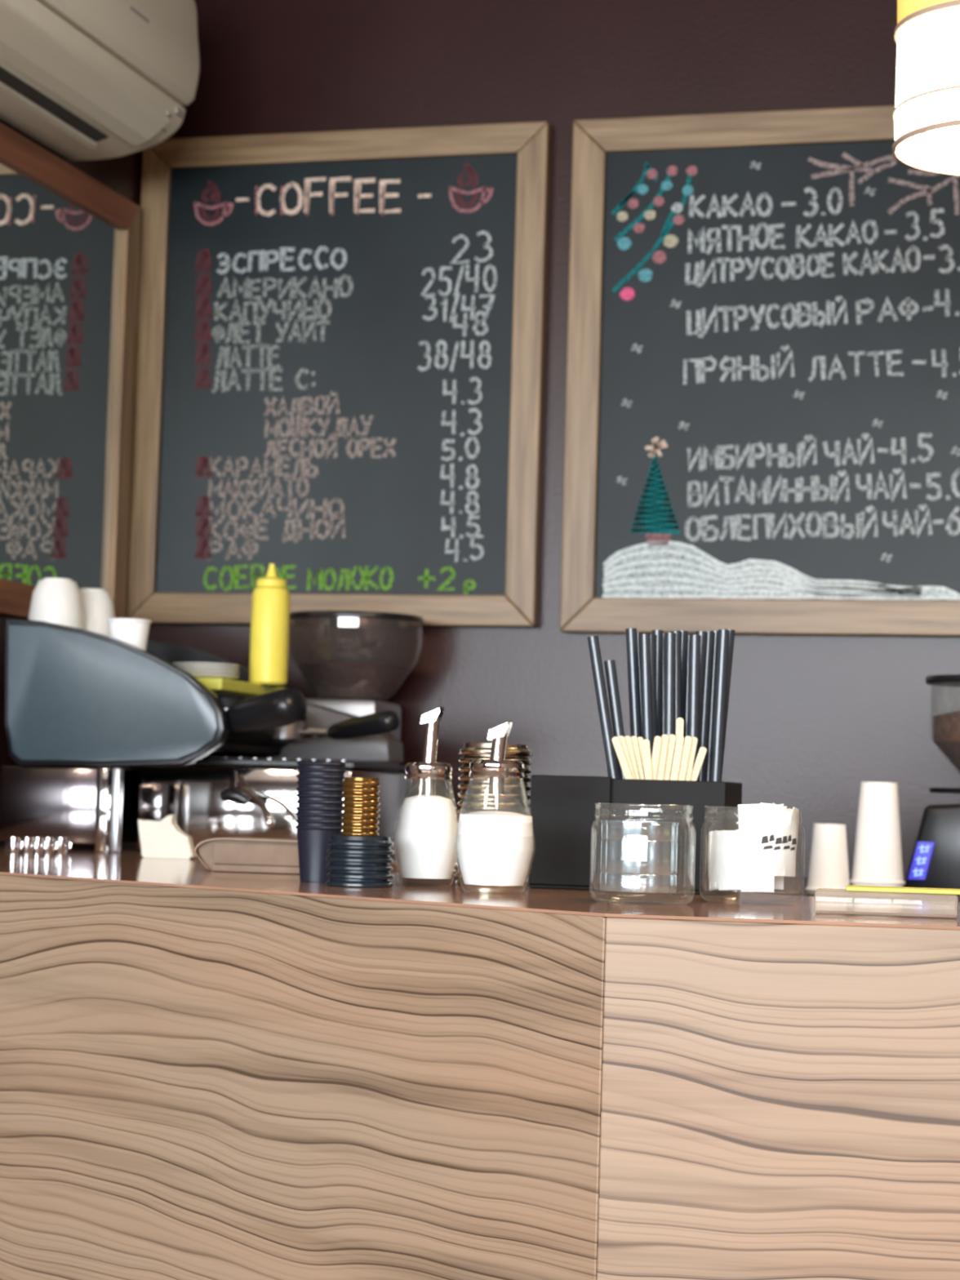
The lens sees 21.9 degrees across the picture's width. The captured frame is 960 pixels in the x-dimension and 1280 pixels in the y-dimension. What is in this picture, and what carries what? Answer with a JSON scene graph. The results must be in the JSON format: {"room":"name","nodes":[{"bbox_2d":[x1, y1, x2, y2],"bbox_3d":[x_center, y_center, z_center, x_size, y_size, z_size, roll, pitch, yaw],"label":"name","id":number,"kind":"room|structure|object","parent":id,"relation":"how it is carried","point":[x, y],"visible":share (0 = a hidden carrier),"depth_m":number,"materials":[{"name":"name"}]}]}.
{"room":"cafe","nodes":[
{"label":"cafe","id":0,"kind":"room"},
{"bbox_2d":[0,118,142,844],"bbox_3d":[-0.931,-0.164,4.092,0.140,3.200,1.440,1,-4,15],"label":"wall","id":1,"kind":"structure","parent":0,"point":[122,175],"depth_m":4.61,"materials":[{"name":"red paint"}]},
{"bbox_2d":[0,122,140,619],"bbox_3d":[-0.837,-0.464,4.109,0.018,0.822,1.276,1,-4,15],"label":"wall mirror","id":2,"kind":"object","parent":1,"relation":"attached to","point":[69,242],"visible":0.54,"depth_m":4.44,"materials":[{"name":"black mirror"}]},
{"bbox_2d":[0,0,199,160],"bbox_3d":[-0.730,-1.046,4.049,0.243,0.314,0.890,1,-4,15],"label":"air conditioner","id":3,"kind":"object","parent":1,"relation":"attached to","point":[86,80],"visible":1,"depth_m":4.17,"materials":[{"name":"plastic"}]},
{"bbox_2d":[122,0,959,881],"bbox_3d":[-0.465,-0.107,4.771,8.800,3.200,0.120,1,-4,15],"label":"wall","id":4,"kind":"structure","parent":0,"point":[811,719],"depth_m":4.56,"materials":[{"name":"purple paint"}]},
{"bbox_2d":[124,121,551,627],"bbox_3d":[-0.272,-0.494,4.663,0.804,0.934,0.034,1,-4,15],"label":"menu board","id":5,"kind":"object","parent":4,"relation":"attached to","point":[339,377],"visible":0.97,"depth_m":4.65,"materials":[{"name":"brown wood"}]},
{"bbox_2d":[193,200,233,226],"bbox_3d":[-0.511,-0.817,4.746,0.083,0.049,0.001,1,-4,15],"label":"cup","id":6,"kind":"object","parent":5,"relation":"on","point":[225,203],"depth_m":4.74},
{"bbox_2d":[448,186,493,213],"bbox_3d":[-0.018,-0.820,4.612,0.087,0.053,0.001,1,-4,15],"label":"cup","id":7,"kind":"object","parent":5,"relation":"on","point":[484,188],"depth_m":4.61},
{"bbox_2d":[560,105,959,636],"bbox_3d":[0.551,-0.480,4.436,0.808,0.943,0.034,1,-4,15],"label":"menu board","id":8,"kind":"object","parent":4,"relation":"attached to","point":[762,417],"visible":0.99,"depth_m":4.44,"materials":[{"name":"brown wood"}]},
{"bbox_3d":[-1.488,-2.036,0.971,9.040,0.100,8.240,1,-4,15],"label":"ceiling","id":9,"kind":"structure","parent":0,"visible":0},
{"bbox_2d":[892,0,959,175],"bbox_3d":[0.646,-1.189,3.038,0.257,1.196,0.257,1,-4,15],"label":"pendant lamp","id":10,"kind":"object","parent":9,"relation":"hanging from","point":[927,32],"visible":1,"depth_m":2.95,"materials":[{"name":"white"}]},
{"bbox_3d":[-1.583,1.256,0.759,9.040,0.100,8.240,1,-4,15],"label":"floor","id":11,"kind":"structure","parent":0,"visible":0},
{"bbox_2d":[0,843,459,875],"bbox_3d":[-0.468,0.897,4.007,0.780,1.100,1.122,1,-4,15],"label":"countertop","id":12,"kind":"structure","parent":11,"relation":"on","point":[129,850],"depth_m":3.95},
{"bbox_2d":[137,814,195,858],"bbox_3d":[-0.466,0.292,3.692,0.088,0.065,0.022,1,-4,12],"label":"paper bag","id":13,"kind":"object","parent":12,"relation":"on","point":[164,838],"visible":1,"depth_m":3.68,"materials":[{"name":"paper"}]},
{"bbox_2d":[0,617,405,854],"bbox_3d":[-0.425,0.168,4.137,0.605,0.373,0.520,1,-4,15],"label":"espresso machine","id":14,"kind":"object","parent":12,"relation":"on","point":[221,756],"visible":0.91,"depth_m":3.97,"materials":[{"name":"silver metal"}]},
{"bbox_2d":[28,577,84,629],"bbox_3d":[-0.705,-0.029,4.125,0.094,0.146,0.094,-1,-5,38],"label":"mug","id":15,"kind":"object","parent":14,"relation":"on","point":[59,601],"visible":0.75,"depth_m":4.09,"materials":[{"name":"ceramic"}]},
{"bbox_2d":[79,588,115,636],"bbox_3d":[-0.660,-0.018,4.205,0.086,0.137,0.086,3,-4,-25],"label":"mug","id":16,"kind":"object","parent":14,"relation":"on","point":[98,604],"visible":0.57,"depth_m":4.17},
{"bbox_2d":[106,617,151,651],"bbox_3d":[-0.574,0.005,4.050,0.073,0.077,0.073,1,-4,15],"label":"paper cup","id":17,"kind":"object","parent":14,"relation":"on","point":[135,632],"visible":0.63,"depth_m":4.02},
{"bbox_2d":[195,677,284,696],"bbox_3d":[-0.427,0.083,4.204,0.106,0.020,0.335,1,-4,15],"label":"tray","id":18,"kind":"object","parent":14,"relation":"attached to","point":[242,686],"depth_m":4.11,"materials":[{"name":"yellow plastic"}]},
{"bbox_2d":[248,564,289,685],"bbox_3d":[-0.359,-0.027,4.237,0.066,0.207,0.066,1,-4,15],"label":"squeeze bottle","id":19,"kind":"object","parent":14,"relation":"on","point":[270,603],"visible":0.98,"depth_m":4.21,"materials":[{"name":"yellow plastic"}]},
{"bbox_2d":[272,720,304,742],"bbox_3d":[-0.330,0.153,4.185,0.066,0.040,0.066,1,-4,15],"label":"basket","id":20,"kind":"object","parent":14,"relation":"on","point":[295,732],"depth_m":4.16,"materials":[{"name":"metal"}]},
{"bbox_2d":[288,610,424,798],"bbox_3d":[-0.231,0.167,4.484,0.247,0.429,0.247,1,-4,15],"label":"coffee grinder","id":21,"kind":"object","parent":12,"relation":"on","point":[353,686],"visible":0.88,"depth_m":4.42,"materials":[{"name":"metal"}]},
{"bbox_2d":[0,874,607,1279],"bbox_3d":[-0.389,0.839,3.055,1.839,1.097,0.562,-2,-5,43],"label":"panel","id":22,"kind":"object","parent":11,"relation":"on","point":[196,1083],"visible":0.8,"depth_m":2.53,"materials":[{"name":"brown laminate"}]},
{"bbox_2d":[0,849,959,929],"bbox_3d":[0.106,0.303,2.848,2.845,0.032,1.010,0,-4,30],"label":"countertop","id":23,"kind":"structure","parent":22,"relation":"on","point":[733,907],"depth_m":2.65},
{"bbox_2d":[194,836,299,874],"bbox_3d":[-0.283,0.275,3.175,0.143,0.043,0.100,1,-4,9],"label":"tray","id":24,"kind":"object","parent":23,"relation":"on","point":[237,854],"visible":0.75,"depth_m":3.13,"materials":[{"name":"paper"}]},
{"bbox_2d":[294,825,342,882],"bbox_3d":[-0.188,0.248,2.883,0.057,0.064,0.057,1,-4,15],"label":"cup","id":25,"kind":"object","parent":23,"relation":"on","point":[313,847],"visible":0.87,"depth_m":2.86,"materials":[{"name":"plastic"}]},
{"bbox_2d":[295,818,342,826],"bbox_3d":[-0.187,0.241,2.883,0.057,0.064,0.057,1,-4,15],"label":"cup","id":26,"kind":"object","parent":25,"relation":"on","point":[300,821],"visible":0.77,"depth_m":2.86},
{"bbox_2d":[295,812,342,820],"bbox_3d":[-0.187,0.234,2.884,0.057,0.064,0.057,1,-4,15],"label":"cup","id":27,"kind":"object","parent":26,"relation":"on","point":[300,815],"visible":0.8,"depth_m":2.86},
{"bbox_2d":[295,806,342,813],"bbox_3d":[-0.187,0.226,2.884,0.057,0.064,0.057,1,-4,15],"label":"cup","id":28,"kind":"object","parent":27,"relation":"on","point":[300,809],"visible":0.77,"depth_m":2.86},
{"bbox_2d":[296,800,343,813],"bbox_3d":[-0.186,0.219,2.884,0.057,0.064,0.057,1,-4,15],"label":"cup","id":29,"kind":"object","parent":28,"relation":"on","point":[301,802],"visible":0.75,"depth_m":2.86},
{"bbox_2d":[296,793,344,806],"bbox_3d":[-0.187,0.211,2.885,0.057,0.064,0.057,1,-4,15],"label":"cup","id":30,"kind":"object","parent":29,"relation":"on","point":[300,796],"visible":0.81,"depth_m":2.86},
{"bbox_2d":[296,786,342,794],"bbox_3d":[-0.186,0.204,2.885,0.057,0.064,0.057,1,-4,15],"label":"cup","id":31,"kind":"object","parent":30,"relation":"on","point":[300,789],"visible":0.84,"depth_m":2.86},
{"bbox_2d":[296,780,343,788],"bbox_3d":[-0.186,0.197,2.886,0.057,0.064,0.057,1,-4,15],"label":"cup","id":32,"kind":"object","parent":31,"relation":"on","point":[302,784],"visible":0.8,"depth_m":2.86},
{"bbox_2d":[296,774,344,786],"bbox_3d":[-0.186,0.189,2.887,0.057,0.064,0.057,1,-4,15],"label":"cup","id":33,"kind":"object","parent":32,"relation":"on","point":[300,777],"visible":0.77,"depth_m":2.86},
{"bbox_2d":[297,761,345,774],"bbox_3d":[-0.186,0.174,2.888,0.057,0.064,0.057,1,-4,15],"label":"cup","id":34,"kind":"object","parent":33,"relation":"on","point":[301,764],"visible":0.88,"depth_m":2.87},
{"bbox_2d":[297,768,346,782],"bbox_3d":[-0.185,0.182,2.887,0.057,0.064,0.057,1,-4,15],"label":"cup","id":35,"kind":"object","parent":33,"relation":"on","point":[326,771],"visible":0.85,"depth_m":2.87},
{"bbox_2d":[325,877,392,887],"bbox_3d":[-0.135,0.269,2.766,0.075,0.011,0.075,1,-4,15],"label":"lid","id":36,"kind":"object","parent":23,"relation":"on","point":[348,882],"visible":0.86,"depth_m":2.73,"materials":[{"name":"black plastic"}]},
{"bbox_2d":[326,869,394,879],"bbox_3d":[-0.133,0.260,2.767,0.075,0.011,0.075,1,-4,15],"label":"lid","id":37,"kind":"object","parent":36,"relation":"on","point":[350,874],"visible":0.85,"depth_m":2.74,"materials":[{"name":"black plastic"}]},
{"bbox_2d":[325,861,392,871],"bbox_3d":[-0.134,0.251,2.768,0.075,0.011,0.075,1,-4,15],"label":"lid","id":38,"kind":"object","parent":37,"relation":"on","point":[351,866],"visible":0.8,"depth_m":2.74,"materials":[{"name":"black plastic"}]},
{"bbox_2d":[325,853,393,862],"bbox_3d":[-0.134,0.242,2.769,0.075,0.011,0.075,1,-4,15],"label":"lid","id":39,"kind":"object","parent":38,"relation":"on","point":[334,857],"visible":0.84,"depth_m":2.74,"materials":[{"name":"black plastic"}]},
{"bbox_2d":[327,844,394,854],"bbox_3d":[-0.133,0.233,2.769,0.075,0.011,0.075,1,-4,15],"label":"lid","id":40,"kind":"object","parent":39,"relation":"on","point":[353,850],"visible":0.87,"depth_m":2.74,"materials":[{"name":"black plastic"}]},
{"bbox_2d":[326,835,394,846],"bbox_3d":[-0.134,0.224,2.770,0.075,0.011,0.075,1,-4,15],"label":"lid","id":41,"kind":"object","parent":40,"relation":"on","point":[336,840],"visible":0.95,"depth_m":2.74,"materials":[{"name":"black plastic"}]},
{"bbox_2d":[340,829,379,836],"bbox_3d":[-0.134,0.214,2.770,0.043,0.009,0.043,1,-4,15],"label":"lid","id":42,"kind":"object","parent":41,"relation":"on","point":[345,832],"visible":0.9,"depth_m":2.75,"materials":[{"name":"brown"}]},
{"bbox_2d":[341,822,379,830],"bbox_3d":[-0.134,0.207,2.770,0.043,0.009,0.043,1,-4,15],"label":"lid","id":43,"kind":"object","parent":42,"relation":"on","point":[345,825],"visible":0.92,"depth_m":2.75,"materials":[{"name":"brown"}]},
{"bbox_2d":[341,816,379,823],"bbox_3d":[-0.134,0.200,2.771,0.043,0.009,0.043,1,-4,15],"label":"lid","id":44,"kind":"object","parent":43,"relation":"on","point":[344,820],"visible":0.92,"depth_m":2.75,"materials":[{"name":"brown"}]},
{"bbox_2d":[341,810,380,817],"bbox_3d":[-0.133,0.193,2.771,0.043,0.009,0.043,1,-4,15],"label":"lid","id":45,"kind":"object","parent":44,"relation":"on","point":[346,813],"visible":0.9,"depth_m":2.75,"materials":[{"name":"brown"}]},
{"bbox_2d":[342,804,380,811],"bbox_3d":[-0.133,0.186,2.771,0.043,0.009,0.043,1,-4,15],"label":"lid","id":46,"kind":"object","parent":45,"relation":"on","point":[346,806],"visible":0.93,"depth_m":2.75,"materials":[{"name":"brown"}]},
{"bbox_2d":[342,797,380,804],"bbox_3d":[-0.133,0.179,2.772,0.043,0.009,0.043,1,-4,15],"label":"lid","id":47,"kind":"object","parent":46,"relation":"on","point":[346,800],"visible":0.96,"depth_m":2.75,"materials":[{"name":"brown"}]},
{"bbox_2d":[341,791,380,799],"bbox_3d":[-0.133,0.172,2.772,0.043,0.009,0.043,1,-4,15],"label":"lid","id":48,"kind":"object","parent":47,"relation":"on","point":[346,794],"visible":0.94,"depth_m":2.75,"materials":[{"name":"brown"}]},
{"bbox_2d":[342,785,380,792],"bbox_3d":[-0.133,0.165,2.773,0.043,0.009,0.043,1,-4,15],"label":"lid","id":49,"kind":"object","parent":48,"relation":"on","point":[346,788],"visible":0.95,"depth_m":2.75,"materials":[{"name":"brown"}]},
{"bbox_2d":[342,777,381,786],"bbox_3d":[-0.132,0.158,2.773,0.043,0.009,0.043,1,-4,15],"label":"lid","id":50,"kind":"object","parent":49,"relation":"on","point":[348,780],"visible":0.99,"depth_m":2.76,"materials":[{"name":"brown"}]},
{"bbox_2d":[392,706,458,886],"bbox_3d":[-0.060,0.180,2.858,0.079,0.206,0.079,1,-4,15],"label":"sugar dispenser","id":51,"kind":"object","parent":23,"relation":"on","point":[425,844],"visible":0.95,"depth_m":2.83,"materials":[{"name":"clear glass"}]},
{"bbox_2d":[455,875,528,886],"bbox_3d":[0.014,0.282,2.922,0.086,0.013,0.086,1,-4,15],"label":"lid","id":52,"kind":"object","parent":23,"relation":"on","point":[460,881],"visible":0.16,"depth_m":2.90,"materials":[{"name":"gold"}]},
{"bbox_2d":[455,867,528,877],"bbox_3d":[0.015,0.272,2.923,0.086,0.013,0.086,1,-4,15],"label":"lid","id":53,"kind":"object","parent":52,"relation":"on","point":[457,873],"visible":0.11,"depth_m":2.91,"materials":[{"name":"gold"}]},
{"bbox_3d":[0.015,0.262,2.924,0.086,0.013,0.086,1,-4,15],"label":"lid","id":54,"kind":"object","parent":53,"relation":"on","visible":0},
{"bbox_3d":[0.015,0.252,2.924,0.086,0.013,0.086,1,-4,15],"label":"lid","id":55,"kind":"object","parent":54,"relation":"on","visible":0},
{"bbox_3d":[0.016,0.242,2.925,0.086,0.013,0.086,1,-4,15],"label":"lid","id":56,"kind":"object","parent":55,"relation":"on","visible":0},
{"bbox_3d":[0.016,0.231,2.926,0.086,0.013,0.086,1,-4,15],"label":"lid","id":57,"kind":"object","parent":56,"relation":"on","visible":0},
{"bbox_3d":[0.016,0.221,2.926,0.086,0.013,0.086,1,-4,15],"label":"lid","id":58,"kind":"object","parent":57,"relation":"on","visible":0},
{"bbox_3d":[0.016,0.211,2.927,0.086,0.013,0.086,1,-4,15],"label":"lid","id":59,"kind":"object","parent":58,"relation":"on","visible":0},
{"bbox_2d":[457,806,530,815],"bbox_3d":[0.017,0.201,2.928,0.086,0.013,0.086,1,-4,15],"label":"lid","id":60,"kind":"object","parent":59,"relation":"on","point":[463,810],"visible":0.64,"depth_m":2.90,"materials":[{"name":"gold"}]},
{"bbox_2d":[457,797,530,808],"bbox_3d":[0.017,0.191,2.928,0.086,0.013,0.086,1,-4,15],"label":"lid","id":61,"kind":"object","parent":60,"relation":"on","point":[468,802],"visible":0.82,"depth_m":2.89,"materials":[{"name":"gold"}]},
{"bbox_2d":[457,788,530,799],"bbox_3d":[0.017,0.180,2.929,0.086,0.013,0.086,1,-4,15],"label":"lid","id":62,"kind":"object","parent":61,"relation":"on","point":[479,793],"visible":0.74,"depth_m":2.90,"materials":[{"name":"gold"}]},
{"bbox_2d":[458,780,530,791],"bbox_3d":[0.018,0.170,2.930,0.086,0.013,0.086,1,-4,15],"label":"lid","id":63,"kind":"object","parent":62,"relation":"on","point":[471,784],"visible":0.74,"depth_m":2.90,"materials":[{"name":"gold"}]},
{"bbox_2d":[458,771,531,782],"bbox_3d":[0.018,0.160,2.930,0.086,0.013,0.086,1,-4,15],"label":"lid","id":64,"kind":"object","parent":63,"relation":"on","point":[464,775],"visible":0.43,"depth_m":2.90,"materials":[{"name":"gold"}]},
{"bbox_2d":[458,762,531,773],"bbox_3d":[0.018,0.150,2.931,0.086,0.013,0.086,1,-4,15],"label":"lid","id":65,"kind":"object","parent":64,"relation":"on","point":[465,766],"visible":0.28,"depth_m":2.91,"materials":[{"name":"gold"}]},
{"bbox_2d":[458,754,532,764],"bbox_3d":[0.018,0.140,2.932,0.086,0.013,0.086,1,-4,15],"label":"lid","id":66,"kind":"object","parent":65,"relation":"on","point":[466,757],"visible":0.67,"depth_m":2.90,"materials":[{"name":"gold"}]},
{"bbox_2d":[459,742,532,756],"bbox_3d":[0.019,0.130,2.932,0.086,0.013,0.086,1,-4,15],"label":"lid","id":67,"kind":"object","parent":66,"relation":"on","point":[468,748],"visible":0.81,"depth_m":2.90,"materials":[{"name":"gold"}]},
{"bbox_2d":[454,720,535,893],"bbox_3d":[0.018,0.181,2.696,0.088,0.186,0.088,1,-4,15],"label":"sugar dispenser","id":68,"kind":"object","parent":23,"relation":"on","point":[495,848],"visible":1,"depth_m":2.67,"materials":[{"name":"clear glass"}]},
{"bbox_2d":[528,774,742,894],"bbox_3d":[0.183,0.227,2.904,0.229,0.131,0.115,1,-4,15],"label":"holder","id":69,"kind":"object","parent":23,"relation":"on","point":[563,808],"visible":0.68,"depth_m":2.86,"materials":[{"name":"plastic"}]},
{"bbox_2d":[587,635,619,778],"bbox_3d":[0.153,0.140,2.884,0.065,0.291,0.013,1,-4,15],"label":"straw","id":70,"kind":"object","parent":69,"relation":"in","point":[593,641],"visible":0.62,"depth_m":2.89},
{"bbox_2d":[604,659,625,778],"bbox_3d":[0.168,0.155,2.893,0.054,0.263,0.013,1,-4,15],"label":"straw","id":71,"kind":"object","parent":69,"relation":"in","point":[610,665],"visible":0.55,"depth_m":2.90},
{"bbox_2d":[612,736,633,779],"bbox_3d":[0.182,0.186,2.858,0.064,0.149,0.001,1,-4,15],"label":"stick","id":72,"kind":"object","parent":69,"relation":"in","point":[615,740],"visible":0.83,"depth_m":2.87,"materials":[{"name":"brown wood"}]},
{"bbox_2d":[626,627,641,737],"bbox_3d":[0.185,0.137,2.924,0.035,0.302,0.013,1,-4,15],"label":"straw","id":73,"kind":"object","parent":69,"relation":"in","point":[631,633],"visible":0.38,"depth_m":2.92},
{"bbox_2d":[639,634,653,759],"bbox_3d":[0.196,0.140,2.893,0.029,0.294,0.013,1,-4,15],"label":"straw","id":74,"kind":"object","parent":69,"relation":"in","point":[644,639],"visible":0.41,"depth_m":2.90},
{"bbox_2d":[642,739,652,779],"bbox_3d":[0.197,0.187,2.854,0.023,0.146,0.001,1,-4,15],"label":"stick","id":75,"kind":"object","parent":69,"relation":"in","point":[646,743],"visible":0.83,"depth_m":2.86,"materials":[{"name":"brown wood"}]},
{"bbox_2d":[650,634,657,743],"bbox_3d":[0.202,0.140,2.905,0.025,0.294,0.013,1,-4,15],"label":"straw","id":76,"kind":"object","parent":69,"relation":"in","point":[653,637],"visible":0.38,"depth_m":2.91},
{"bbox_2d":[651,736,662,779],"bbox_3d":[0.195,0.186,2.859,0.026,0.150,0.001,1,-4,15],"label":"stick","id":77,"kind":"object","parent":69,"relation":"in","point":[657,741],"visible":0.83,"depth_m":2.86,"materials":[{"name":"brown wood"}]},
{"bbox_2d":[652,630,662,737],"bbox_3d":[0.207,0.138,2.917,0.014,0.300,0.013,0,-4,15],"label":"straw","id":78,"kind":"object","parent":69,"relation":"in","point":[659,633],"visible":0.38,"depth_m":2.92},
{"bbox_2d":[656,734,669,779],"bbox_3d":[0.203,0.185,2.862,0.026,0.152,0.001,1,-4,15],"label":"stick","id":79,"kind":"object","parent":69,"relation":"in","point":[661,764],"visible":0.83,"depth_m":2.86,"materials":[{"name":"beige wood"}]},
{"bbox_2d":[662,734,675,780],"bbox_3d":[0.211,0.185,2.864,0.028,0.153,0.001,1,-4,15],"label":"stick","id":80,"kind":"object","parent":69,"relation":"in","point":[672,740],"visible":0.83,"depth_m":2.87,"materials":[{"name":"brown wood"}]},
{"bbox_2d":[663,632,675,780],"bbox_3d":[0.220,0.139,2.887,0.013,0.295,0.013,0,-4,15],"label":"straw","id":81,"kind":"object","parent":69,"relation":"in","point":[669,637],"visible":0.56,"depth_m":2.89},
{"bbox_2d":[670,631,681,745],"bbox_3d":[0.229,0.139,2.898,0.014,0.298,0.013,-1,-4,15],"label":"straw","id":82,"kind":"object","parent":69,"relation":"in","point":[678,633],"visible":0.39,"depth_m":2.90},
{"bbox_2d":[670,735,684,780],"bbox_3d":[0.218,0.185,2.848,0.029,0.152,0.001,1,-4,15],"label":"stick","id":83,"kind":"object","parent":69,"relation":"in","point":[680,739],"visible":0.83,"depth_m":2.85,"materials":[{"name":"brown wood"}]},
{"bbox_2d":[677,630,688,737],"bbox_3d":[0.232,0.139,2.911,0.013,0.299,0.013,2,-4,15],"label":"straw","id":84,"kind":"object","parent":69,"relation":"in","point":[684,633],"visible":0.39,"depth_m":2.91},
{"bbox_2d":[677,736,692,780],"bbox_3d":[0.226,0.186,2.851,0.032,0.151,0.001,1,-4,15],"label":"stick","id":85,"kind":"object","parent":69,"relation":"in","point":[687,741],"visible":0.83,"depth_m":2.85,"materials":[{"name":"brown wood"}]},
{"bbox_2d":[683,635,689,743],"bbox_3d":[0.243,0.142,2.921,0.014,0.295,0.013,1,-4,15],"label":"straw","id":86,"kind":"object","parent":69,"relation":"in","point":[686,718],"visible":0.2,"depth_m":2.92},
{"bbox_2d":[687,635,700,781],"bbox_3d":[0.247,0.140,2.879,0.014,0.293,0.013,1,-4,15],"label":"straw","id":87,"kind":"object","parent":69,"relation":"in","point":[695,640],"visible":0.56,"depth_m":2.88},
{"bbox_2d":[695,631,706,750],"bbox_3d":[0.249,0.139,2.892,0.025,0.299,0.013,1,-4,15],"label":"straw","id":88,"kind":"object","parent":69,"relation":"in","point":[703,634],"visible":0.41,"depth_m":2.89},
{"bbox_2d":[697,631,714,781],"bbox_3d":[0.259,0.139,2.903,0.023,0.299,0.013,1,-4,15],"label":"straw","id":89,"kind":"object","parent":69,"relation":"in","point":[710,635],"visible":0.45,"depth_m":2.90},
{"bbox_2d":[706,631,718,781],"bbox_3d":[0.269,0.139,2.914,0.013,0.301,0.013,2,-3,15],"label":"straw","id":90,"kind":"object","parent":69,"relation":"in","point":[716,633],"visible":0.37,"depth_m":2.91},
{"bbox_2d":[710,629,729,781],"bbox_3d":[0.275,0.138,2.872,0.013,0.299,0.013,2,-3,15],"label":"straw","id":91,"kind":"object","parent":69,"relation":"in","point":[723,634],"visible":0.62,"depth_m":2.87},
{"bbox_2d":[721,629,735,777],"bbox_3d":[0.277,0.138,2.885,0.034,0.301,0.013,1,-4,15],"label":"straw","id":92,"kind":"object","parent":69,"relation":"in","point":[731,636],"visible":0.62,"depth_m":2.88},
{"bbox_2d":[589,803,696,904],"bbox_3d":[0.166,0.217,2.527,0.107,0.100,0.107,1,-4,15],"label":"glass jar","id":93,"kind":"object","parent":23,"relation":"on","point":[594,803],"visible":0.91,"depth_m":2.52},
{"bbox_2d":[600,820,679,893],"bbox_3d":[0.162,0.220,2.528,0.081,0.071,0.080,1,-4,15],"label":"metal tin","id":94,"kind":"object","parent":93,"relation":"in","point":[637,856],"visible":1,"depth_m":2.49,"materials":[{"name":"silver metal"}]},
{"bbox_2d":[699,805,804,904],"bbox_3d":[0.287,0.226,2.611,0.109,0.100,0.109,1,-4,15],"label":"glass jar","id":95,"kind":"object","parent":23,"relation":"on","point":[704,806],"visible":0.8,"depth_m":2.60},
{"bbox_2d":[711,831,736,889],"bbox_3d":[0.254,0.229,2.585,0.008,0.060,0.034,4,-5,-38],"label":"sachet","id":96,"kind":"object","parent":95,"relation":"in","point":[723,847],"visible":1,"depth_m":2.58,"materials":[{"name":"white paper"}]},
{"bbox_2d":[728,831,762,891],"bbox_3d":[0.278,0.229,2.572,0.037,0.062,0.008,1,-4,15],"label":"sachet","id":97,"kind":"object","parent":95,"relation":"in","point":[757,885],"visible":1,"depth_m":2.57,"materials":[{"name":"white paper"}]},
{"bbox_2d":[737,803,770,832],"bbox_3d":[0.287,0.201,2.585,0.038,0.062,0.008,2,-4,-3],"label":"sachet","id":98,"kind":"object","parent":95,"relation":"in","point":[747,813],"visible":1,"depth_m":2.58,"materials":[{"name":"white paper"}]},
{"bbox_2d":[741,833,773,892],"bbox_3d":[0.288,0.231,2.570,0.034,0.060,0.008,1,-4,-3],"label":"sachet","id":99,"kind":"object","parent":95,"relation":"in","point":[748,839],"visible":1,"depth_m":2.57,"materials":[{"name":"white paper"}]},
{"bbox_2d":[755,817,785,876],"bbox_3d":[0.301,0.215,2.570,0.037,0.061,0.008,3,-4,-20],"label":"sachet","id":100,"kind":"object","parent":95,"relation":"in","point":[768,841],"visible":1,"depth_m":2.57,"materials":[{"name":"white paper"}]},
{"bbox_2d":[761,834,782,849],"bbox_3d":[0.302,0.209,2.567,0.024,0.016,0.001,0,-3,-20],"label":"print","id":101,"kind":"object","parent":100,"relation":"attached to","point":[769,842],"depth_m":2.57,"materials":[{"name":"grey"}]},
{"bbox_2d":[761,807,792,838],"bbox_3d":[0.305,0.206,2.574,0.040,0.063,0.008,3,-4,-20],"label":"sachet","id":102,"kind":"object","parent":95,"relation":"in","point":[771,815],"visible":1,"depth_m":2.57,"materials":[{"name":"white paper"}]},
{"bbox_2d":[775,817,796,876],"bbox_3d":[0.319,0.216,2.582,0.008,0.060,0.034,-2,-6,43],"label":"sachet","id":103,"kind":"object","parent":95,"relation":"in","point":[788,857],"visible":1,"depth_m":2.58,"materials":[{"name":"white paper"}]},
{"bbox_2d":[814,884,959,917],"bbox_3d":[0.408,0.253,2.401,0.166,0.027,0.077,1,-4,9],"label":"clear box","id":104,"kind":"object","parent":23,"relation":"on","point":[849,887],"visible":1,"depth_m":2.37,"materials":[{"name":"plastic"}]},
{"bbox_2d":[455,869,959,902],"bbox_3d":[1.420,0.940,3.669,2.960,1.080,0.840,1,-4,15],"label":"bench","id":105,"kind":"object","parent":11,"relation":"on","point":[792,886],"visible":0.02,"depth_m":3.56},
{"bbox_2d":[804,823,851,892],"bbox_3d":[0.515,0.321,3.661,0.069,0.099,0.069,1,-4,15],"label":"paper cup","id":106,"kind":"object","parent":105,"relation":"on","point":[828,860],"visible":0.96,"depth_m":3.64,"materials":[{"name":"paper"}]},
{"bbox_2d":[851,883,902,893],"bbox_3d":[0.591,0.301,3.683,0.083,0.147,0.083,1,-4,15],"label":"paper cup","id":107,"kind":"object","parent":105,"relation":"on","point":[855,884],"visible":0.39,"depth_m":3.65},
{"bbox_2d":[848,782,905,884],"bbox_3d":[0.592,0.287,3.684,0.083,0.150,0.083,1,-4,15],"label":"paper cup","id":108,"kind":"object","parent":107,"relation":"on","point":[877,851],"visible":1,"depth_m":3.66,"materials":[{"name":"paper"}]},
{"bbox_2d":[904,674,959,888],"bbox_3d":[0.784,0.223,3.846,0.231,0.334,0.196,1,-4,15],"label":"coffee grinder","id":109,"kind":"object","parent":105,"relation":"on","point":[935,863],"visible":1,"depth_m":3.78,"materials":[{"name":"black plastic"}]},
{"bbox_2d":[596,916,959,1279],"bbox_3d":[0.750,0.830,2.402,1.229,1.097,0.560,1,-4,9],"label":"panel","id":110,"kind":"object","parent":11,"relation":"on","point":[780,1101],"visible":1,"depth_m":2.23,"materials":[{"name":"brown laminate"}]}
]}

